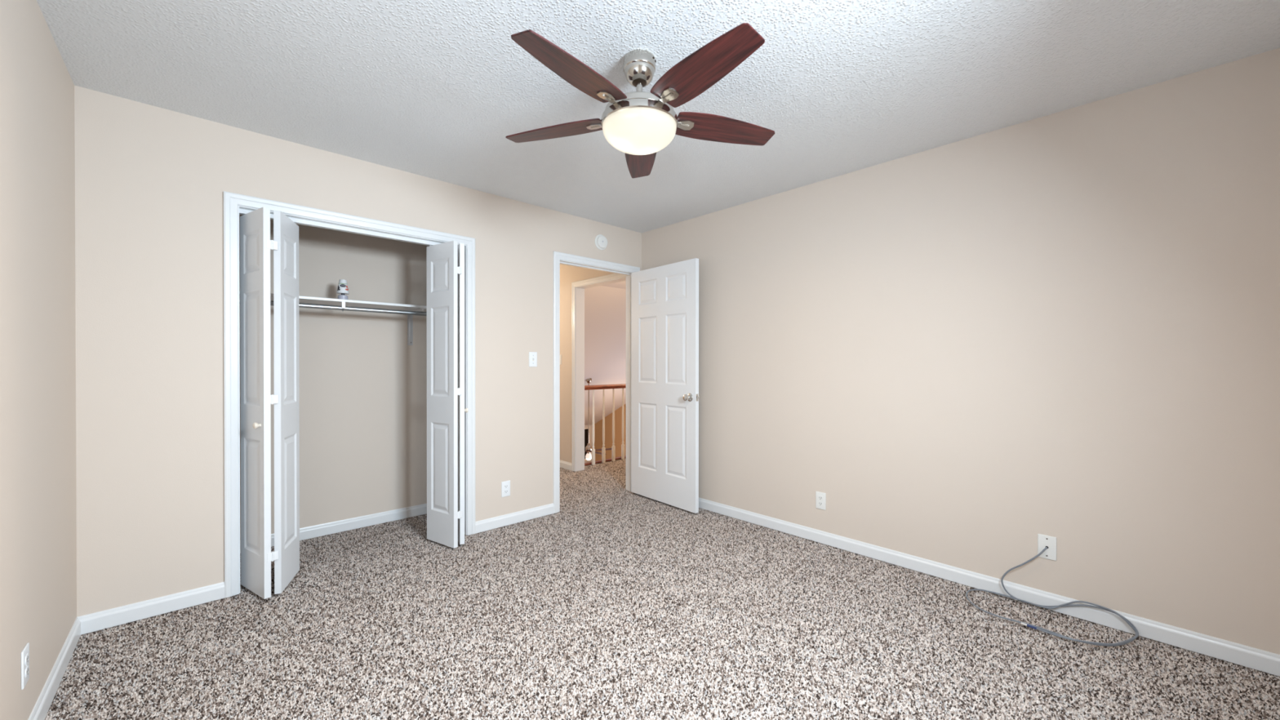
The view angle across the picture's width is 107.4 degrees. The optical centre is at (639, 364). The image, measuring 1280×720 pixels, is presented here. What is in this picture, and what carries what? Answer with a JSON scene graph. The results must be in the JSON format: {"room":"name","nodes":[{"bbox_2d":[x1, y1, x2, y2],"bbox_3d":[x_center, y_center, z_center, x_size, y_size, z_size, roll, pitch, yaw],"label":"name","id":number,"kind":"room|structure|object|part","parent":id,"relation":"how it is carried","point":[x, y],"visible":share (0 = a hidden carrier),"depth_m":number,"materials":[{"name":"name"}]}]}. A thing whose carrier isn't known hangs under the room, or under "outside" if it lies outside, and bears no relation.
{"room":"empty bedroom","nodes":[
{"label":"empty bedroom","id":0,"kind":"room"},
{"bbox_2d":[0,0,76,719],"bbox_3d":[-1.525,0.039,0.961,0.115,2.540,4.560,0,0,-43],"label":"wall","id":1,"kind":"structure","parent":0,"point":[38,513],"depth_m":1.55,"materials":[{"name":"beige paint"}]},
{"bbox_2d":[20,642,29,689],"bbox_3d":[-1.906,0.934,1.459,0.008,0.115,0.070,0,0,-43],"label":"wall outlet","id":2,"kind":"object","parent":1,"relation":"attached to","point":[24,653],"visible":1,"depth_m":1.45,"materials":[{"name":"white plastic"}]},
{"bbox_2d":[25,665,29,677],"bbox_3d":[-1.905,0.954,1.460,0.004,0.027,0.034,0,0,-43],"label":"receptacle","id":3,"kind":"object","parent":2,"relation":"attached to","point":[27,667],"depth_m":1.46,"materials":[{"name":"white plastic"}]},
{"bbox_2d":[25,653,29,665],"bbox_3d":[-1.905,0.915,1.460,0.004,0.027,0.034,0,0,-43],"label":"receptacle","id":4,"kind":"object","parent":2,"relation":"attached to","point":[27,655],"depth_m":1.46,"materials":[{"name":"white plastic"}]},
{"bbox_2d":[27,617,80,719],"bbox_3d":[-1.245,1.170,0.760,0.013,0.080,3.644,0,0,-43],"label":"baseboard","id":5,"kind":"structure","parent":1,"relation":"attached to","point":[40,710],"depth_m":1.75,"materials":[{"name":"white paint"}]},
{"bbox_2d":[239,298,426,315],"bbox_3d":[-1.981,-0.372,3.093,2.141,0.031,0.031,0,0,-43],"label":"closet rod","id":6,"kind":"object","parent":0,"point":[300,304],"visible":0.32,"depth_m":3.16,"materials":[{"name":"silver metal"}]},
{"bbox_2d":[239,214,429,546],"bbox_3d":[-2.230,0.028,3.360,2.145,2.540,0.100,0,0,-43],"label":"wall","id":7,"kind":"structure","parent":0,"point":[363,389],"depth_m":3.44,"materials":[{"name":"beige paint"}]},
{"bbox_2d":[239,290,426,311],"bbox_3d":[-2.091,-0.425,3.210,2.141,0.017,0.304,0,0,-43],"label":"closet shelf","id":8,"kind":"object","parent":7,"relation":"attached to","point":[308,300],"visible":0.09,"depth_m":3.24,"materials":[{"name":"white paint"}]},
{"bbox_2d":[336,279,349,299],"bbox_3d":[-2.007,-0.503,3.175,0.072,0.140,0.072,0,0,-43],"label":"air freshener","id":9,"kind":"object","parent":8,"relation":"on","point":[342,288],"visible":0.93,"depth_m":3.15,"materials":[{"name":"grey plastic"}]},
{"bbox_2d":[337,294,348,299],"bbox_3d":[-2.007,-0.452,3.176,0.061,0.037,0.061,0,0,-43],"label":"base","id":10,"kind":"object","parent":9,"relation":"attached to","point":[340,296],"depth_m":3.15,"materials":[{"name":"grey"}]},
{"bbox_2d":[340,301,345,311],"bbox_3d":[-1.967,-0.383,3.111,0.020,0.064,0.050,0,0,-43],"label":"hook","id":11,"kind":"object","parent":8,"relation":"hanging from","point":[342,302],"visible":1,"depth_m":3.10,"materials":[{"name":"white plastic"}]},
{"bbox_2d":[240,503,426,553],"bbox_3d":[-2.193,1.158,3.324,2.145,0.080,0.013,0,0,-43],"label":"baseboard","id":12,"kind":"structure","parent":7,"relation":"attached to","point":[332,527],"depth_m":3.44,"materials":[{"name":"white paint"}]},
{"bbox_2d":[407,307,426,345],"bbox_3d":[-1.702,-0.283,3.580,0.038,0.267,0.300,0,0,-43],"label":"shelf bracket","id":13,"kind":"object","parent":7,"relation":"attached to","point":[410,317],"visible":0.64,"depth_m":3.68,"materials":[{"name":"white metal"}]},
{"bbox_3d":[-1.801,-0.284,3.686,0.038,0.267,0.010,0,0,-43],"label":"wall leg","id":14,"kind":"part","parent":13,"relation":"part of","materials":[{"name":"grey paint"}]},
{"bbox_3d":[-1.702,-0.406,3.580,0.038,0.021,0.300,0,0,-43],"label":"shelf arm","id":15,"kind":"part","parent":13,"relation":"part of","materials":[{"name":"white paint"}]},
{"bbox_2d":[74,85,641,635],"bbox_3d":[-1.285,0.029,3.314,3.460,2.540,0.115,0,0,-43],"label":"wall","id":16,"kind":"structure","parent":0,"point":[151,181],"depth_m":2.34,"materials":[{"name":"beige paint"}]},
{"bbox_2d":[76,582,224,635],"bbox_3d":[-2.323,1.163,2.256,0.493,0.080,0.013,0,0,-43],"label":"baseboard","id":17,"kind":"structure","parent":16,"relation":"attached to","point":[105,619],"depth_m":2.24,"materials":[{"name":"white paint"}]},
{"bbox_2d":[240,206,299,599],"bbox_3d":[-1.966,0.188,2.523,0.260,2.000,0.303,0,0,-43],"label":"door","id":18,"kind":"structure","parent":16,"relation":"in","point":[256,399],"depth_m":2.45,"materials":[{"name":"white paint"}]},
{"bbox_3d":[-1.942,0.309,2.383,0.034,0.032,0.031,0,0,-43],"label":"knob","id":19,"kind":"part","parent":18,"relation":"part of","materials":[{"name":"beige"}]},
{"bbox_2d":[223,191,475,597],"bbox_3d":[-1.695,0.154,2.918,1.334,2.092,0.132,0,0,-43],"label":"door frame","id":20,"kind":"structure","parent":16,"relation":"attached to","point":[235,205],"depth_m":2.46,"materials":[{"name":"white paint"}]},
{"bbox_2d":[426,240,468,548],"bbox_3d":[-1.264,0.185,3.201,0.298,2.000,0.218,0,0,33],"label":"door","id":21,"kind":"structure","parent":16,"relation":"in","point":[446,410],"depth_m":3.10,"materials":[{"name":"white paint"}]},
{"bbox_2d":[501,480,510,497],"bbox_3d":[-0.999,0.926,3.504,0.070,0.115,0.008,0,0,-43],"label":"wall outlet","id":22,"kind":"object","parent":16,"relation":"attached to","point":[505,486],"visible":1,"depth_m":3.50,"materials":[{"name":"white plastic"}]},
{"bbox_2d":[475,502,554,533],"bbox_3d":[-0.934,1.158,3.563,0.653,0.080,0.013,0,0,-43],"label":"baseboard","id":23,"kind":"structure","parent":16,"relation":"attached to","point":[491,523],"depth_m":3.54,"materials":[{"name":"white paint"}]},
{"bbox_2d":[528,351,537,366],"bbox_3d":[-0.828,-0.040,3.653,0.070,0.115,0.016,0,0,-43],"label":"light switch","id":24,"kind":"object","parent":16,"relation":"attached to","point":[532,355],"visible":1,"depth_m":3.65,"materials":[{"name":"white plastic"}]},
{"bbox_2d":[553,251,639,513],"bbox_3d":[-0.674,0.139,4.572,1.112,2.110,1.142,0,0,-43],"label":"door frame","id":25,"kind":"structure","parent":16,"relation":"attached to","point":[559,258],"depth_m":4.45,"materials":[{"name":"white paint"}]},
{"bbox_2d":[595,234,607,249],"bbox_3d":[-0.331,-1.070,4.102,0.134,0.134,0.037,0,0,-43],"label":"smoke detector","id":26,"kind":"object","parent":16,"relation":"attached to","point":[601,242],"visible":1,"depth_m":4.08,"materials":[{"name":"white plastic"}]},
{"bbox_2d":[631,257,700,513],"bbox_3d":[0.194,0.167,4.052,0.166,2.027,0.835,0,0,-40],"label":"door","id":27,"kind":"structure","parent":16,"relation":"in","point":[665,397],"depth_m":4.00,"materials":[{"name":"white paint"}]},
{"bbox_3d":[0.378,0.264,3.755,0.066,0.066,0.066,0,0,-40],"label":"knob","id":28,"kind":"part","parent":27,"relation":"part of","materials":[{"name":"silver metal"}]},
{"bbox_2d":[584,424,592,462],"bbox_3d":[-3.935,2.930,13.545,6.685,1.840,0.100,0,0,-43],"label":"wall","id":29,"kind":"structure","parent":0,"point":[590,460],"depth_m":15.65,"materials":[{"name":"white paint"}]},
{"bbox_2d":[584,426,591,461],"bbox_3d":[-2.013,2.609,15.262,1.010,1.110,0.030,0,0,-43],"label":"window","id":30,"kind":"structure","parent":29,"relation":"in","point":[586,428],"depth_m":15.50,"materials":[{"name":"white paint"}]},
{"bbox_3d":[-2.018,2.609,15.268,0.870,0.970,0.010,0,0,-43],"label":"pane","id":31,"kind":"part","parent":30,"relation":"part of","materials":[{"name":"clear glass"}]},
{"bbox_2d":[584,285,626,425],"bbox_3d":[-1.671,0.338,11.129,6.685,3.470,6.700,0,0,-43],"label":"wall","id":32,"kind":"structure","parent":0,"point":[605,307],"depth_m":9.88,"materials":[{"name":"white paint"}]},
{"bbox_2d":[584,377,611,460],"bbox_3d":[-1.222,1.326,11.409,1.260,2.010,1.213,0,0,-43],"label":"ceiling fan","id":33,"kind":"object","parent":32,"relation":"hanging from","point":[588,448],"visible":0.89,"depth_m":11.41,"materials":[{"name":"silver metal"}]},
{"bbox_3d":[-1.250,2.243,11.450,0.156,0.175,0.156,0,0,-43],"label":"lamp shade","id":34,"kind":"part","parent":33,"relation":"part of","materials":[{"name":"white"}]},
{"bbox_2d":[594,403,626,461],"bbox_3d":[1.651,1.290,12.406,0.100,5.140,9.400,0,0,-43],"label":"wall","id":35,"kind":"structure","parent":0,"point":[618,413],"depth_m":15.11,"materials":[{"name":"beige paint"}]},
{"bbox_2d":[36,0,1279,288],"bbox_3d":[1.492,-1.296,5.079,10.160,0.100,6.435,0,0,-43],"label":"ceiling","id":36,"kind":"structure","parent":0,"point":[433,89],"depth_m":1.99,"materials":[{"name":"white paint"}]},
{"bbox_2d":[505,22,774,177],"bbox_3d":[-0.001,-1.052,1.869,1.161,0.362,1.156,0,0,-43],"label":"ceiling fan","id":37,"kind":"object","parent":36,"relation":"hanging from","point":[639,124],"visible":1,"depth_m":1.77,"materials":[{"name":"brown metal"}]},
{"bbox_3d":[-0.361,-1.004,2.030,0.456,0.006,0.154,0,11,20],"label":"blade","id":38,"kind":"part","parent":37,"relation":"part of","materials":[{"name":"brown wood"}]},
{"bbox_3d":[-0.233,-1.002,1.602,0.154,0.006,0.456,14,9,37],"label":"blade","id":39,"kind":"part","parent":37,"relation":"part of","materials":[{"name":"brown wood"}]},
{"bbox_3d":[-0.002,-0.916,1.904,0.299,0.090,0.299,0,0,-43],"label":"lamp shade","id":40,"kind":"part","parent":37,"relation":"part of","materials":[{"name":"white glass"}]},
{"bbox_2d":[632,78,646,87],"bbox_3d":[-0.002,-1.139,1.903,0.056,0.012,0.056,0,0,-43],"label":"socket","id":41,"kind":"object","parent":37,"relation":"attached to","point":[637,82],"depth_m":1.89,"materials":[{"name":"silver metal"}]},
{"bbox_3d":[0.007,-1.005,2.283,0.154,0.006,0.456,-11,0,2],"label":"blade","id":42,"kind":"part","parent":37,"relation":"part of","materials":[{"name":"brown wood"}]},
{"bbox_3d":[0.213,-1.002,1.591,0.154,0.006,0.456,13,-7,-34],"label":"blade","id":43,"kind":"part","parent":37,"relation":"part of","materials":[{"name":"brown wood"}]},
{"bbox_3d":[0.362,-1.003,2.012,0.456,0.006,0.154,0,-11,-16],"label":"blade","id":44,"kind":"part","parent":37,"relation":"part of","materials":[{"name":"brown wood"}]},
{"bbox_2d":[44,457,1279,719],"bbox_3d":[0.310,1.260,4.129,6.895,0.114,6.420,0,0,-43],"label":"floor","id":45,"kind":"structure","parent":0,"point":[599,626],"depth_m":1.95,"materials":[{"name":"grey carpet"}]},
{"bbox_2d":[576,459,626,486],"bbox_3d":[0.355,1.191,5.656,2.152,0.010,1.135,0,0,-43],"label":"carpet","id":46,"kind":"structure","parent":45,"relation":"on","point":[615,465],"depth_m":5.24,"materials":[{"name":"beige carpet"}]},
{"bbox_2d":[584,383,626,465],"bbox_3d":[0.356,0.716,6.484,3.000,0.948,0.109,0,0,-43],"label":"stair railing","id":47,"kind":"object","parent":45,"relation":"on","point":[622,386],"visible":0.17,"depth_m":5.71,"materials":[{"name":"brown wood"}]},
{"bbox_3d":[0.370,0.268,6.466,3.000,0.052,0.068,0,0,-43],"label":"handrail","id":48,"kind":"part","parent":47,"relation":"part of","materials":[{"name":"brown wood"}]},
{"bbox_3d":[0.338,1.178,6.504,3.000,0.016,0.058,0,0,-43],"label":"rail","id":49,"kind":"part","parent":47,"relation":"part of","materials":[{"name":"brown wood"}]},
{"bbox_2d":[45,467,1279,719],"bbox_3d":[-0.676,1.203,2.662,3.458,0.010,5.617,0,0,-43],"label":"carpet","id":50,"kind":"structure","parent":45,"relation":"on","point":[615,492],"depth_m":2.07,"materials":[{"name":"grey carpet"}]},
{"bbox_2d":[560,48,1279,675],"bbox_3d":[0.402,0.027,4.130,0.115,2.540,6.535,0,0,-43],"label":"wall","id":51,"kind":"structure","parent":0,"point":[1064,325],"depth_m":2.37,"materials":[{"name":"beige paint"}]},
{"bbox_2d":[560,460,571,470],"bbox_3d":[-1.323,1.147,5.875,0.013,0.080,1.638,0,0,-43],"label":"baseboard","id":52,"kind":"structure","parent":51,"relation":"attached to","point":[564,464],"depth_m":5.36,"materials":[{"name":"white paint"}]},
{"bbox_2d":[815,491,826,510],"bbox_3d":[1.220,0.919,3.174,0.008,0.115,0.070,0,0,-43],"label":"wall outlet","id":53,"kind":"object","parent":51,"relation":"attached to","point":[820,497],"visible":1,"depth_m":3.17,"materials":[{"name":"white plastic"}]},
{"bbox_2d":[698,497,1279,676],"bbox_3d":[1.261,1.162,3.127,0.013,0.080,3.657,0,0,-43],"label":"baseboard","id":54,"kind":"structure","parent":51,"relation":"attached to","point":[1256,659],"depth_m":2.36,"materials":[{"name":"white paint"}]},
{"bbox_2d":[1037,533,1056,560],"bbox_3d":[2.016,0.905,2.328,0.007,0.116,0.071,0,0,-43],"label":"cable wall plate","id":55,"kind":"object","parent":51,"relation":"attached to","point":[1043,541],"visible":0.94,"depth_m":2.33,"materials":[{"name":"white plastic"}]},
{"bbox_2d":[965,546,1138,646],"bbox_3d":[1.905,1.050,2.220,0.316,0.295,0.619,0,0,-43],"label":"cable","id":56,"kind":"object","parent":55,"relation":"attached to","point":[1099,606],"visible":1,"depth_m":2.19,"materials":[{"name":"grey plastic"}]}
]}

